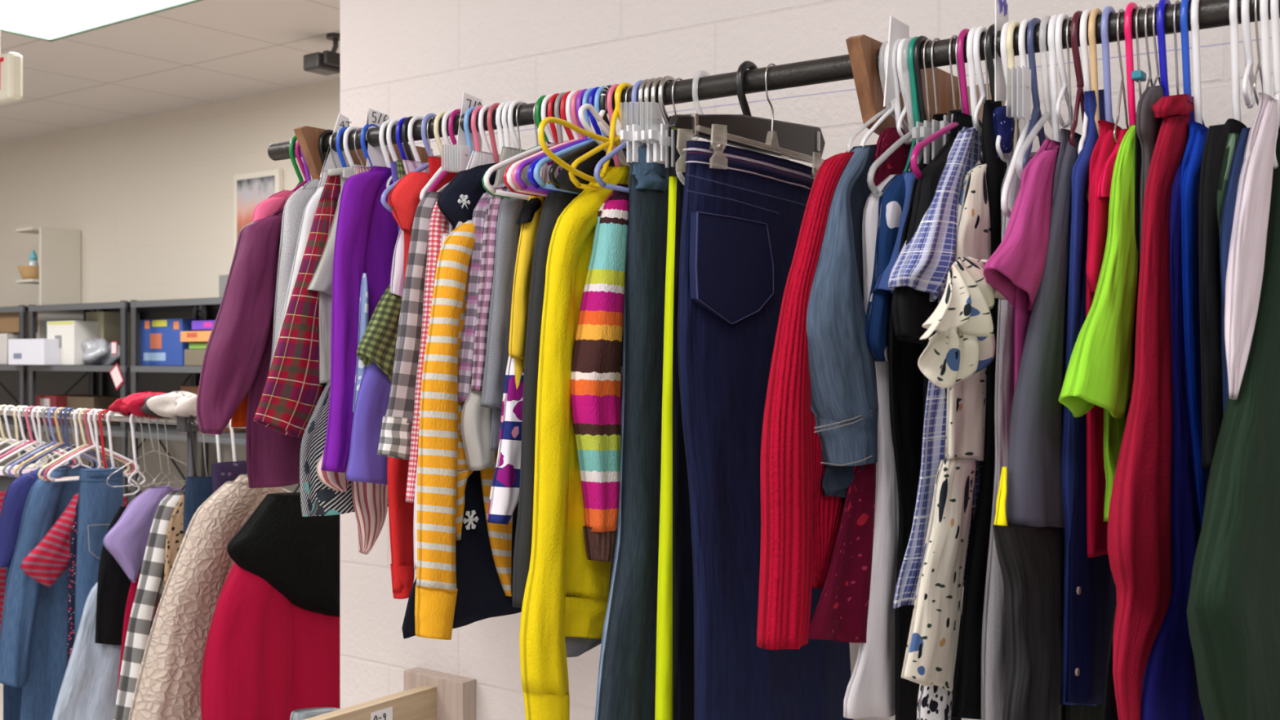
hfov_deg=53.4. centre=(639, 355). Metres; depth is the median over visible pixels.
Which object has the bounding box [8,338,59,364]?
storage box
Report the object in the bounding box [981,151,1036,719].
shirt
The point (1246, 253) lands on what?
shirt
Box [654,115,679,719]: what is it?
garment
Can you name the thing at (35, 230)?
shelf
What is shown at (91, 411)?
hanger
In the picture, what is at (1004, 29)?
hanger
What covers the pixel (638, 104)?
clip
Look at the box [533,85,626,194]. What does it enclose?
hanger
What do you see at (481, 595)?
dress
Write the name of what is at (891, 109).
hanger
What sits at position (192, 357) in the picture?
game box
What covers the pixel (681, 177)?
hanger
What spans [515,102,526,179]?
hanger
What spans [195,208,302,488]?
blouse
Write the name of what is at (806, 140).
hanger
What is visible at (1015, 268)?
shirt
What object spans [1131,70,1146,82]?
clip
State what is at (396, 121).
hanger
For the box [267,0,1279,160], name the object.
pipe
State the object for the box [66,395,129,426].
storage box
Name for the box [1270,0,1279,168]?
hanger
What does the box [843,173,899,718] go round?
garment
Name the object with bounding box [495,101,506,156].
hanger
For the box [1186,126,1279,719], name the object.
sweater
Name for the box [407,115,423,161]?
hanger
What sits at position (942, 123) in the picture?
hanger
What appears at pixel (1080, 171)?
shirt
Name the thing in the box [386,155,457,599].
sweatshirt
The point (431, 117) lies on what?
wire hanger
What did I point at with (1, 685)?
floor
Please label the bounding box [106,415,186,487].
wire hanger
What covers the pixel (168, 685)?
coat
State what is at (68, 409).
hanger
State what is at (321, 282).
shirt
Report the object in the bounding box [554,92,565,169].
hanger
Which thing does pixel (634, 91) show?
hanger
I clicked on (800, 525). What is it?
sweater
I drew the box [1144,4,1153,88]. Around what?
wire hanger
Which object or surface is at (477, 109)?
hanger
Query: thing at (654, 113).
clip
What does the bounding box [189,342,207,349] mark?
game box
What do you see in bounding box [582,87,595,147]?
hanger
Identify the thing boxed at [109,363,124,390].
tag
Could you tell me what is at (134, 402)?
knit hat
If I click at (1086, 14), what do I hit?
hanger
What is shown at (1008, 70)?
clip
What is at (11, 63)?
exit sign
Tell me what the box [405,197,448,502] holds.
shirt
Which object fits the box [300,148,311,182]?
hanger
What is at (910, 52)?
hanger
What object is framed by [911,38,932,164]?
hanger
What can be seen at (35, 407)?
hanger
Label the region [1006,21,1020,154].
hanger
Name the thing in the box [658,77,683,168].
hanger
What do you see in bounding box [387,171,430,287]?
shirt
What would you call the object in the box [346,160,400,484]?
shirt
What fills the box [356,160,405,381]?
shirt
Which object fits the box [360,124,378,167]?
hanger
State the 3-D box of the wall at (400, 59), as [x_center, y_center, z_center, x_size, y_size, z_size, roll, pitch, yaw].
[1.569,0.125,1.256,5.350,2.750,0.200,0,0,36]
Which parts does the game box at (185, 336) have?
printed panel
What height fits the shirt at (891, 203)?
0.307 m
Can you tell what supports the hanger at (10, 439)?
hanging from the clothes rack
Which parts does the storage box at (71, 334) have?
printed panel, printed panel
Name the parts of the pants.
leg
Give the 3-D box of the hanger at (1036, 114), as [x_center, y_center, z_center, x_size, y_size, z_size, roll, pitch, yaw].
[0.484,-0.311,1.554,0.008,0.204,0.094,0,0,36]
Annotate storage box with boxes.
[0,333,28,364]
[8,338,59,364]
[35,309,84,338]
[35,394,92,425]
[47,320,98,364]
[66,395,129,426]
[85,311,139,364]
[180,385,245,432]
[218,275,228,297]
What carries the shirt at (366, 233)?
hanging from the hanger at (385, 123)
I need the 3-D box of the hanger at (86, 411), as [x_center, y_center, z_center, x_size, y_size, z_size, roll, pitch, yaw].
[-1.641,0.262,3.802,0.008,0.210,0.293,0,0,36]
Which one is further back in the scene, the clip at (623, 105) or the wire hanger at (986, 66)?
the clip at (623, 105)
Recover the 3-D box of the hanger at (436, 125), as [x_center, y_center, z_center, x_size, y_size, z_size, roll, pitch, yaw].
[-0.328,-0.344,2.148,0.008,0.138,0.055,0,0,36]
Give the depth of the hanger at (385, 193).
2.14 m
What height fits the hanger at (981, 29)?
0.138 m
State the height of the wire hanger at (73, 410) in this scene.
0.201 m
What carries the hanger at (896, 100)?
hanging from the pipe
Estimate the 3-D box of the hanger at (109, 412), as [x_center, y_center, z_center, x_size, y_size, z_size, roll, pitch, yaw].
[-1.544,0.286,3.731,0.008,0.257,0.171,0,0,36]
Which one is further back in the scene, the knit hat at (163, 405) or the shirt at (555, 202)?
the knit hat at (163, 405)
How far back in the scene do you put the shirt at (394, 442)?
1.97 m
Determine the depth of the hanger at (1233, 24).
1.41 m
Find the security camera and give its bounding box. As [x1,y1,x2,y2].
[303,32,340,75]
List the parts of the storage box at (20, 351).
printed panel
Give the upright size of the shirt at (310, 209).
0.421 m
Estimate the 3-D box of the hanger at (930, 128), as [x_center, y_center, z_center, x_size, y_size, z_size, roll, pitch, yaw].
[0.382,-0.325,1.629,0.014,0.164,0.100,0,0,36]
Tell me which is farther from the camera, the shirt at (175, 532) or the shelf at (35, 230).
the shelf at (35, 230)
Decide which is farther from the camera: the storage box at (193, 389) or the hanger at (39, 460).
the storage box at (193, 389)
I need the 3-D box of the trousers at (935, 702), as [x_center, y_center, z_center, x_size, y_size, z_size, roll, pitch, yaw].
[0.345,0.414,1.475,0.034,0.139,0.085,0,0,36]
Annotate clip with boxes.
[441,144,452,173]
[446,144,457,173]
[452,144,458,172]
[457,144,471,171]
[620,102,626,142]
[626,101,631,125]
[631,101,636,125]
[636,101,641,131]
[641,101,647,143]
[647,101,662,144]
[1006,66,1016,118]
[1011,66,1022,119]
[1017,65,1031,120]
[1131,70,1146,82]
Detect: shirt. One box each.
[0,465,97,567]
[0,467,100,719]
[0,489,7,631]
[20,492,126,586]
[52,581,121,719]
[102,485,185,582]
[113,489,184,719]
[116,573,158,694]
[163,492,184,591]
[211,460,247,493]
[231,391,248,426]
[251,190,294,222]
[253,174,340,437]
[269,178,319,369]
[275,169,328,350]
[289,706,339,719]
[299,377,388,516]
[306,166,354,383]
[320,165,398,472]
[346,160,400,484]
[352,273,368,413]
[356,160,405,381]
[377,181,450,459]
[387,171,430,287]
[390,160,429,297]
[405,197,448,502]
[413,150,499,569]
[457,184,493,436]
[461,146,533,471]
[471,182,509,391]
[480,178,533,450]
[487,141,569,524]
[508,181,552,388]
[512,146,621,608]
[519,165,630,719]
[564,552,614,657]
[865,173,905,361]
[873,171,915,293]
[888,126,982,608]
[888,152,961,719]
[891,111,982,424]
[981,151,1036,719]
[983,139,1060,391]
[992,128,1081,719]
[1057,124,1137,521]
[1061,88,1114,706]
[1064,266,1102,719]
[1066,219,1115,704]
[1085,120,1121,557]
[1097,128,1128,197]
[1140,100,1204,719]
[1179,121,1210,524]
[1198,118,1247,468]
[1217,133,1240,294]
[1219,127,1250,416]
[1224,92,1279,399]
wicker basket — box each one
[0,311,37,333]
[17,265,39,279]
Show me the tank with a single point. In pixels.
(113, 584)
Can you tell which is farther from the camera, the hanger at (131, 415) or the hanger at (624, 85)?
the hanger at (131, 415)
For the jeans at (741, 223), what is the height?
1.002 m
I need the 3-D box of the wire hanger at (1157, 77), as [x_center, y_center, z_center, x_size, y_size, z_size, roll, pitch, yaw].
[0.599,-0.323,1.470,0.003,0.169,0.134,0,0,36]
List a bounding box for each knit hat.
[122,391,165,416]
[141,394,162,416]
[146,391,196,417]
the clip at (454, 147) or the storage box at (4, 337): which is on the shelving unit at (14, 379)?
the storage box at (4, 337)
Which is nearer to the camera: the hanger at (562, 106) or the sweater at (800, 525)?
the sweater at (800, 525)
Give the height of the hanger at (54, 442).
0.210 m
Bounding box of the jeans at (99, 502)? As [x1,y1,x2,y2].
[74,467,123,640]
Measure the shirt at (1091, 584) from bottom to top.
0.710 m
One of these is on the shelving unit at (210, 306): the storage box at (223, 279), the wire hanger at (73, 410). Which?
the storage box at (223, 279)
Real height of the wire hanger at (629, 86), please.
0.247 m
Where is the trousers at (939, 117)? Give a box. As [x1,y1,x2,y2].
[929,113,946,162]
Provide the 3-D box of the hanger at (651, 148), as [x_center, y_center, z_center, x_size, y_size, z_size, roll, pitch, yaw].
[0.033,-0.348,1.884,0.014,0.130,0.100,0,0,36]
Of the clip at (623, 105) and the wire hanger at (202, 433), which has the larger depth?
the wire hanger at (202, 433)
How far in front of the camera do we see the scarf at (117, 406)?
3.65 m
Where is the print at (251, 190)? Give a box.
[236,175,274,239]
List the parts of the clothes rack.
rail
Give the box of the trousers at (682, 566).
[672,172,693,719]
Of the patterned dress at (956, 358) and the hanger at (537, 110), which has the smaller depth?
the patterned dress at (956, 358)
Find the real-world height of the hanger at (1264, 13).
0.225 m
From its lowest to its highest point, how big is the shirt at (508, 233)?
0.421 m
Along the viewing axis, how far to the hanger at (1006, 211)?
1.54 m
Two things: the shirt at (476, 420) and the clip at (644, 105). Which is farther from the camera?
the shirt at (476, 420)
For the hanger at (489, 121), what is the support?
hanging from the pipe
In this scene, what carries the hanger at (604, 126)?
hanging from the pipe
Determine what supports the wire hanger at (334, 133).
hanging from the pipe
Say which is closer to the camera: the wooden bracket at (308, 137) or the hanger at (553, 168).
the hanger at (553, 168)
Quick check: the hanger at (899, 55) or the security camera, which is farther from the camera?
the security camera
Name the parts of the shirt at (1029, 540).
yellow panel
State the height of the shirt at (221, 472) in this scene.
0.198 m
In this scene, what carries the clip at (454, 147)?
attached to the hanger at (466, 117)
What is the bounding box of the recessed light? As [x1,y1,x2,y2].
[0,0,202,41]
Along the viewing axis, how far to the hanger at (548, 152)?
1.82 m
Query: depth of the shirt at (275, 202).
2.28 m
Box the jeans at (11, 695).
[3,567,22,719]
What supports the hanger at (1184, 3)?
hanging from the pipe
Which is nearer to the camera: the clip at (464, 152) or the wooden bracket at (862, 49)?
the wooden bracket at (862, 49)
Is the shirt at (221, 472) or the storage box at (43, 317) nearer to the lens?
the shirt at (221, 472)
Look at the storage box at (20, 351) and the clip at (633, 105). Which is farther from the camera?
the storage box at (20, 351)
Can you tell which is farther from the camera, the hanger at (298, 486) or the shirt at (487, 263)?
the hanger at (298, 486)
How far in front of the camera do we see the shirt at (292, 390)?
2.19 m
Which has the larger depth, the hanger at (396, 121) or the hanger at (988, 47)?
the hanger at (396, 121)
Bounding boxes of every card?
[320,113,351,177]
[365,107,389,166]
[456,92,481,151]
[883,16,909,106]
[994,0,1008,101]
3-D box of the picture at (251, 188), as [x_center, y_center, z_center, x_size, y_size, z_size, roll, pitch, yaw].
[-1.817,-0.653,6.053,0.342,0.444,0.031,0,0,36]
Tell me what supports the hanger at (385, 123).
hanging from the pipe
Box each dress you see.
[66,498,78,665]
[401,162,521,638]
[808,127,919,643]
[901,160,1006,691]
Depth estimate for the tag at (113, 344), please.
5.99 m
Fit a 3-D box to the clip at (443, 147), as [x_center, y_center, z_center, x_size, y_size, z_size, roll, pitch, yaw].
[-0.318,-0.326,2.105,0.014,0.044,0.024,0,0,36]
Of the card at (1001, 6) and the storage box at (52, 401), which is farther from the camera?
the storage box at (52, 401)
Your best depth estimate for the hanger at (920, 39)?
1.63 m
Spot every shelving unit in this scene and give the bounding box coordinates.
[0,305,97,489]
[28,300,201,506]
[130,297,282,502]
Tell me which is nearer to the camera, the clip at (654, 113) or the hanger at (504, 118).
the clip at (654, 113)
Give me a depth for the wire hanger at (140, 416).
3.63 m
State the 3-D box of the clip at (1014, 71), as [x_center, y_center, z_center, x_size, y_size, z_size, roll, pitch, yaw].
[0.455,-0.315,1.528,0.014,0.060,0.028,0,0,36]
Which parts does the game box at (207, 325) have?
printed panel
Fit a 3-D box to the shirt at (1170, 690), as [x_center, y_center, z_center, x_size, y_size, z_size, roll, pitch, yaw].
[0.608,0.098,1.418,0.038,0.771,0.358,0,0,36]
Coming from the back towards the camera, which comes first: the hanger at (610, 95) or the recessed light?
the recessed light
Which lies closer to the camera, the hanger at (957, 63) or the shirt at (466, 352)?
the hanger at (957, 63)
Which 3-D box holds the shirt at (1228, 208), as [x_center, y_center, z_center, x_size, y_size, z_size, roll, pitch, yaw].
[0.642,-0.036,1.347,0.029,0.444,0.226,0,0,41]
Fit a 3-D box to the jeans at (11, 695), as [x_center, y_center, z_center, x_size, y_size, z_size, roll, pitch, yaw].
[-1.858,0.833,3.958,0.051,0.739,0.243,0,0,36]
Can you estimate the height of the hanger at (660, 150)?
0.130 m
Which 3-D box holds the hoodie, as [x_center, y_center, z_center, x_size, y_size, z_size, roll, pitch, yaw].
[0.578,-0.146,1.444,0.024,0.333,0.085,0,0,36]
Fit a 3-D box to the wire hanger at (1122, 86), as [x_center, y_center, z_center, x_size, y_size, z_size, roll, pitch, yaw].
[0.566,-0.323,1.494,0.003,0.169,0.068,0,0,36]
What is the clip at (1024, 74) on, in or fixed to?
attached to the hanger at (1046, 116)
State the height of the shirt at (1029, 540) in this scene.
0.751 m
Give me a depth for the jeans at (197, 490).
3.34 m
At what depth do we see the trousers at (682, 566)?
1.82 m
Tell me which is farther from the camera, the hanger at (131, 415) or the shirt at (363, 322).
the hanger at (131, 415)
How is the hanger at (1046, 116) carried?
hanging from the pipe
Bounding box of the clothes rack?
[0,407,245,476]
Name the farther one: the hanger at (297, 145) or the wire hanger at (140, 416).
the wire hanger at (140, 416)
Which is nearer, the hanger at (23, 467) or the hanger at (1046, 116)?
the hanger at (1046, 116)
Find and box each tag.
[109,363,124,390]
[111,341,116,354]
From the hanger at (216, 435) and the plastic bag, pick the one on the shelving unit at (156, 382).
the plastic bag
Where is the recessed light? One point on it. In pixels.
(51, 20)
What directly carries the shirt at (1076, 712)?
hanging from the hanger at (1079, 101)
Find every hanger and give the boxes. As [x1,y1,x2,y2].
[0,404,40,467]
[0,404,48,468]
[0,404,54,471]
[0,405,68,471]
[0,405,75,473]
[0,406,82,475]
[2,406,93,476]
[7,407,98,477]
[11,405,28,470]
[13,407,103,476]
[18,407,111,475]
[28,409,119,478]
[35,406,47,469]
[37,408,129,480]
[43,408,135,481]
[47,408,139,481]
[61,408,83,466]
[71,408,90,467]
[93,408,102,468]
[97,408,109,467]
[106,410,139,496]
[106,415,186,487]
[128,413,145,486]
[137,416,153,487]
[152,415,169,486]
[155,417,183,487]
[180,415,199,490]
[202,433,208,476]
[215,434,221,462]
[229,419,235,462]
[288,135,304,187]
[291,139,306,191]
[293,483,299,493]
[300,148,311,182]
[318,129,333,164]
[329,131,337,168]
[335,126,352,167]
[342,125,361,165]
[342,127,368,177]
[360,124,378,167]
[378,120,397,168]
[380,113,436,212]
[386,118,399,188]
[395,117,408,159]
[401,115,419,160]
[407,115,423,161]
[419,110,457,199]
[426,115,435,156]
[427,108,460,191]
[433,111,446,156]
[463,106,475,154]
[471,105,488,151]
[478,104,492,153]
[481,95,548,201]
[483,93,555,199]
[486,102,500,163]
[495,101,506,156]
[501,100,518,146]
[503,91,574,198]
[506,90,579,196]
[507,99,524,148]
[511,89,585,195]
[515,88,598,194]
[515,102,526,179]
[527,86,630,191]
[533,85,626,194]
[533,102,538,146]
[537,83,626,182]
[547,93,559,143]
[548,84,626,192]
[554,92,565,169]
[568,82,631,191]
[577,84,629,166]
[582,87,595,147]
[593,80,644,193]
[606,84,625,166]
[620,79,649,163]
[625,84,633,102]
[634,77,656,163]
[640,76,668,164]
[648,75,675,164]
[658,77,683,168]
[668,60,825,163]
[675,62,824,179]
[675,70,710,185]
[846,40,906,152]
[860,42,909,146]
[866,37,915,196]
[892,39,902,128]
[896,38,912,144]
[903,35,919,171]
[906,35,929,171]
[910,28,969,179]
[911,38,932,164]
[920,37,943,164]
[939,34,957,145]
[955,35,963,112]
[966,26,978,130]
[973,26,987,135]
[979,23,994,164]
[984,30,988,99]
[995,21,1020,162]
[1000,18,1051,217]
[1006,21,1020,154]
[1015,15,1061,181]
[1022,17,1045,168]
[1047,13,1060,142]
[1054,13,1073,128]
[1066,16,1072,129]
[1069,10,1084,146]
[1077,8,1091,154]
[1086,8,1102,201]
[1100,5,1115,123]
[1113,8,1128,144]
[1124,2,1137,128]
[1135,5,1142,97]
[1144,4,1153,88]
[1152,3,1160,86]
[1156,0,1171,124]
[1173,0,1180,94]
[1179,0,1191,101]
[1190,0,1202,124]
[1229,0,1240,121]
[1240,0,1255,108]
[1253,0,1262,106]
[1259,0,1271,96]
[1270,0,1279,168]
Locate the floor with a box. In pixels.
[0,683,3,719]
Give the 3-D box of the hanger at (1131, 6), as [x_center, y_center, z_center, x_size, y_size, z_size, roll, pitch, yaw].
[0.576,-0.296,1.487,0.008,0.233,0.136,0,0,36]
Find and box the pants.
[594,144,669,719]
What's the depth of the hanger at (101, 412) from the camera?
3.74 m
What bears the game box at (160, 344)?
on the shelving unit at (210, 306)
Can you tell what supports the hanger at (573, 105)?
hanging from the pipe
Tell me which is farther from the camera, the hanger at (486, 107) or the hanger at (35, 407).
the hanger at (35, 407)
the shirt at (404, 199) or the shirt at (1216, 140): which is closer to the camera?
the shirt at (1216, 140)
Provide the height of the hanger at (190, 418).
0.257 m
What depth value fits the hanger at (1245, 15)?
1.40 m
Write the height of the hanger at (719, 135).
0.180 m
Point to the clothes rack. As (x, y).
(181, 422)
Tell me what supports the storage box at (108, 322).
on the shelving unit at (156, 382)
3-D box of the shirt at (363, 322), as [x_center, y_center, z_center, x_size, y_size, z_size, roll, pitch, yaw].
[-0.470,-0.020,2.141,0.027,0.239,0.028,0,0,36]
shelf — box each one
[16,226,39,234]
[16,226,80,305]
[16,279,39,284]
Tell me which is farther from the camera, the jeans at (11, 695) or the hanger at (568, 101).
the jeans at (11, 695)
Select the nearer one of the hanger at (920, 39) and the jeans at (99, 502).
the hanger at (920, 39)
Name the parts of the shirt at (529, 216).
shoulder trim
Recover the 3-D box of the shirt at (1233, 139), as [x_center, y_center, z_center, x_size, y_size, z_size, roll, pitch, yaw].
[0.621,-0.113,1.337,0.027,0.263,0.146,0,0,31]
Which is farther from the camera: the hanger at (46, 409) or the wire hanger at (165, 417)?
the hanger at (46, 409)
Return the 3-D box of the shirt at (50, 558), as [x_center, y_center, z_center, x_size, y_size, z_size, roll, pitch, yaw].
[-1.643,0.568,3.708,0.059,0.338,0.326,0,0,36]
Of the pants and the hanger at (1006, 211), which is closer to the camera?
the hanger at (1006, 211)
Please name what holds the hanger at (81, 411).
hanging from the clothes rack
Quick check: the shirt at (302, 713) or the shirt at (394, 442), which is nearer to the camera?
the shirt at (394, 442)
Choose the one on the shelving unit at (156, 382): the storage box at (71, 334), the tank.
the storage box at (71, 334)
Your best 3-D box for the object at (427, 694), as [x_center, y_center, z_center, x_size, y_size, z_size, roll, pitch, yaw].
[-0.493,0.798,2.425,0.166,0.318,0.347,0,0,36]
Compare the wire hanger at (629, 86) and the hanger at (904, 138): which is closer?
the hanger at (904, 138)
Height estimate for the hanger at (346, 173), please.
0.124 m
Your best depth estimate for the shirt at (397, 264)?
2.13 m
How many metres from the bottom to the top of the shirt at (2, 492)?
0.570 m
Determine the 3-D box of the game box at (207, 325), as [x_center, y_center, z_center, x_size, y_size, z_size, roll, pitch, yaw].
[-1.882,-0.138,5.774,0.222,0.042,0.202,0,0,36]
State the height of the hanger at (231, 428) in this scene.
0.257 m
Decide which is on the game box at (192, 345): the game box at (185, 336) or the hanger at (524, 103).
the game box at (185, 336)
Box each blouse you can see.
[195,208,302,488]
[315,165,387,554]
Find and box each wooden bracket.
[293,125,441,179]
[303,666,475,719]
[845,34,1012,154]
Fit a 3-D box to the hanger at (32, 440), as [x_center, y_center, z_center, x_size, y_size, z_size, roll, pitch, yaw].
[-1.911,0.262,3.999,0.008,0.210,0.293,0,0,36]
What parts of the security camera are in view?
ceiling plate, arm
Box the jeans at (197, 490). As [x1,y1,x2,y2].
[183,476,212,537]
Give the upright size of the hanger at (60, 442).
0.210 m
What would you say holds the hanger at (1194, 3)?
hanging from the pipe
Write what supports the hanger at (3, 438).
hanging from the clothes rack
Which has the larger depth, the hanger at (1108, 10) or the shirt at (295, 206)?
the shirt at (295, 206)
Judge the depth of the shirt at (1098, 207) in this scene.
1.44 m
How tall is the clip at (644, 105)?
0.060 m
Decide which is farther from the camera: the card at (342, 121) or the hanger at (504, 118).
the card at (342, 121)
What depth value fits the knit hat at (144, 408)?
3.54 m
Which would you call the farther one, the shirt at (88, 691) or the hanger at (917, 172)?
the shirt at (88, 691)
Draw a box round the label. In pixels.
[370,706,392,719]
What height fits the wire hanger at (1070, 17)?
0.234 m
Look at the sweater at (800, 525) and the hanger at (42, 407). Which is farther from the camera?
the hanger at (42, 407)
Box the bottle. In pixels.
[28,249,38,265]
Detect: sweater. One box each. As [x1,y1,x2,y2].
[414,220,512,639]
[570,183,628,562]
[756,151,854,649]
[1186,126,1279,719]
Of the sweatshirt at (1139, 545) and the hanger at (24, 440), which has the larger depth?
the hanger at (24, 440)
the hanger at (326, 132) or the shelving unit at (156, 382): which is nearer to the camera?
the hanger at (326, 132)
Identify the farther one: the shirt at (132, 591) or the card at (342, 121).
the shirt at (132, 591)
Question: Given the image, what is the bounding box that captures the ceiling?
[0,0,340,143]
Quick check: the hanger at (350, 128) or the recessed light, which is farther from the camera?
the recessed light
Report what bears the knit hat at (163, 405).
on the clothes rack
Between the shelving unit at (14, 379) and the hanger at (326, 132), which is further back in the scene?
the shelving unit at (14, 379)
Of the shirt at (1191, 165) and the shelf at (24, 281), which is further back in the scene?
the shelf at (24, 281)
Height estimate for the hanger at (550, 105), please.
0.138 m
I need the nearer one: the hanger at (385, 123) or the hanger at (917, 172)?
the hanger at (917, 172)
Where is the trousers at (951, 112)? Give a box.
[946,109,961,141]
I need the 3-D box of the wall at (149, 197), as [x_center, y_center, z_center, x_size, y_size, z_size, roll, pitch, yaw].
[-2.114,0.125,6.384,7.050,2.750,0.150,0,0,36]
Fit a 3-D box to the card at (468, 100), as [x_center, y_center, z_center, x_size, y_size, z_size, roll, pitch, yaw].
[-0.285,-0.386,2.123,0.004,0.104,0.060,0,0,36]
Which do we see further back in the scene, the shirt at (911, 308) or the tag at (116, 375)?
the tag at (116, 375)
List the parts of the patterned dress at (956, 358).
panel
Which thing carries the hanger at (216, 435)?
hanging from the clothes rack
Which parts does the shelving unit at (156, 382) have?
post, shelf, post, shelf, shelf, post, shelf, panel, post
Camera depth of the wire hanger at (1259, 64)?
1.40 m
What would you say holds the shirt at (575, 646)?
hanging from the hanger at (553, 168)
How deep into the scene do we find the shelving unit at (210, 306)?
5.86 m
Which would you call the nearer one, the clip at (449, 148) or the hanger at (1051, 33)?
the hanger at (1051, 33)
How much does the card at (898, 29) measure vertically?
0.120 m
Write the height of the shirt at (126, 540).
0.255 m
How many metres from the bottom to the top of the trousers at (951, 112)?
0.549 m
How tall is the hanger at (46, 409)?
0.210 m
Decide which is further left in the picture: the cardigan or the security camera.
the security camera
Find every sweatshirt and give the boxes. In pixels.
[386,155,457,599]
[1106,93,1193,719]
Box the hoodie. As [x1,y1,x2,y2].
[1135,84,1164,263]
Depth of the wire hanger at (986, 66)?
1.58 m
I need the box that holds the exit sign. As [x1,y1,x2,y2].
[0,52,22,104]
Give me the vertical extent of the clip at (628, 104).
0.060 m
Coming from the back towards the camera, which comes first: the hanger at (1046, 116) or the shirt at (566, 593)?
the shirt at (566, 593)
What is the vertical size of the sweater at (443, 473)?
0.697 m
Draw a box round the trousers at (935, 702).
[916,682,953,719]
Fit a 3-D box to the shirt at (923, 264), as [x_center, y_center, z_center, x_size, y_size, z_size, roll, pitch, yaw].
[0.429,0.000,1.591,0.055,0.566,0.472,0,0,39]
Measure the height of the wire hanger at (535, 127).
0.224 m
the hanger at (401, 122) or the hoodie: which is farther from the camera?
the hanger at (401, 122)
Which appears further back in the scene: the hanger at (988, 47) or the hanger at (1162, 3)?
the hanger at (988, 47)
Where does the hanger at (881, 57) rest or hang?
hanging from the pipe
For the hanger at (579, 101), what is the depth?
1.87 m
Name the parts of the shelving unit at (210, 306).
post, shelf, shelf, shelf, post, panel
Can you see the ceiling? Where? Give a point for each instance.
(202, 52)
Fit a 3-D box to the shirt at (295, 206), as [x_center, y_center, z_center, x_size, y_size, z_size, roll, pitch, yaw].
[-0.563,-0.118,2.322,0.031,0.401,0.294,0,0,33]
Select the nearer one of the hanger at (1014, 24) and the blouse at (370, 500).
the hanger at (1014, 24)
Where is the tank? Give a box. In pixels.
[94,506,142,644]
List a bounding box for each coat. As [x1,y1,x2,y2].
[128,474,284,719]
[200,492,340,719]
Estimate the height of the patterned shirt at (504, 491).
0.584 m
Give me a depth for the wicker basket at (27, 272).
6.86 m
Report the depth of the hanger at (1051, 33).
1.52 m
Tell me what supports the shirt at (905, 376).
hanging from the hanger at (915, 131)
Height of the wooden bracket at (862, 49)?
0.276 m
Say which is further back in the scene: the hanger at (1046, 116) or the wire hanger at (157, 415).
the wire hanger at (157, 415)
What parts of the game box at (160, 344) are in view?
printed panel, printed panel, printed panel, printed panel, printed panel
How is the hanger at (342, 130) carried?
hanging from the pipe
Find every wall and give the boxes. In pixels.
[0,78,340,492]
[340,0,1279,719]
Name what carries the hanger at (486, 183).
hanging from the pipe
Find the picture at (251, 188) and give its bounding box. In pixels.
[233,168,283,254]
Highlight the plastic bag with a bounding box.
[80,337,128,364]
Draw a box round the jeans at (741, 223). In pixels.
[677,140,853,719]
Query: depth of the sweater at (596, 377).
1.81 m
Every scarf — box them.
[108,397,131,413]
[173,395,197,417]
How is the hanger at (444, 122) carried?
hanging from the pipe
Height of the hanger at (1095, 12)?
0.244 m
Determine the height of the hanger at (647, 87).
0.130 m
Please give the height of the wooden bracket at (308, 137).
0.276 m
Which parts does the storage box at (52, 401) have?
printed panel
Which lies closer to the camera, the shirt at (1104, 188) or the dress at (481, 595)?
the shirt at (1104, 188)
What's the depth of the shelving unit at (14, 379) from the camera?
6.98 m
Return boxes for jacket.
[806,144,878,497]
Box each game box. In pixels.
[139,318,196,365]
[180,330,211,342]
[184,349,205,365]
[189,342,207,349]
[191,320,215,330]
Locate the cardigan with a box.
[952,99,1007,719]
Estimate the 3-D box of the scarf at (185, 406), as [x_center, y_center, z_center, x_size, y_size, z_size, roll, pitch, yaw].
[-1.220,0.138,3.508,0.126,0.063,0.130,0,0,-24]
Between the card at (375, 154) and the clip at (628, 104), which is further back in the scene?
the card at (375, 154)
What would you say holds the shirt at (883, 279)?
hanging from the hanger at (910, 52)
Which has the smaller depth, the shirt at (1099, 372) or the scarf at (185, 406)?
the shirt at (1099, 372)
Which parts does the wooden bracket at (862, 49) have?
arm, wall plate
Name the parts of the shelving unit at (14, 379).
shelf, shelf, shelf, post, shelf, panel, post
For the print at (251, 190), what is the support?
attached to the picture at (251, 188)
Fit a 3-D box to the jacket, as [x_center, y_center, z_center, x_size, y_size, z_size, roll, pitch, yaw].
[0.299,-0.051,1.610,0.066,0.453,0.421,0,0,36]
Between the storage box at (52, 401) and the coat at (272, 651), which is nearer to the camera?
the coat at (272, 651)
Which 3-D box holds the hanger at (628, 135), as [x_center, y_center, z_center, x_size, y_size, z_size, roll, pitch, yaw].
[0.014,-0.348,1.897,0.014,0.130,0.140,0,0,36]
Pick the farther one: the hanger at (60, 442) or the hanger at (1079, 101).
the hanger at (60, 442)
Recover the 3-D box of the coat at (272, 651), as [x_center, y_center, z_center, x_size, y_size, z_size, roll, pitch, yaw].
[-0.843,0.729,3.222,0.179,0.778,0.573,0,0,36]

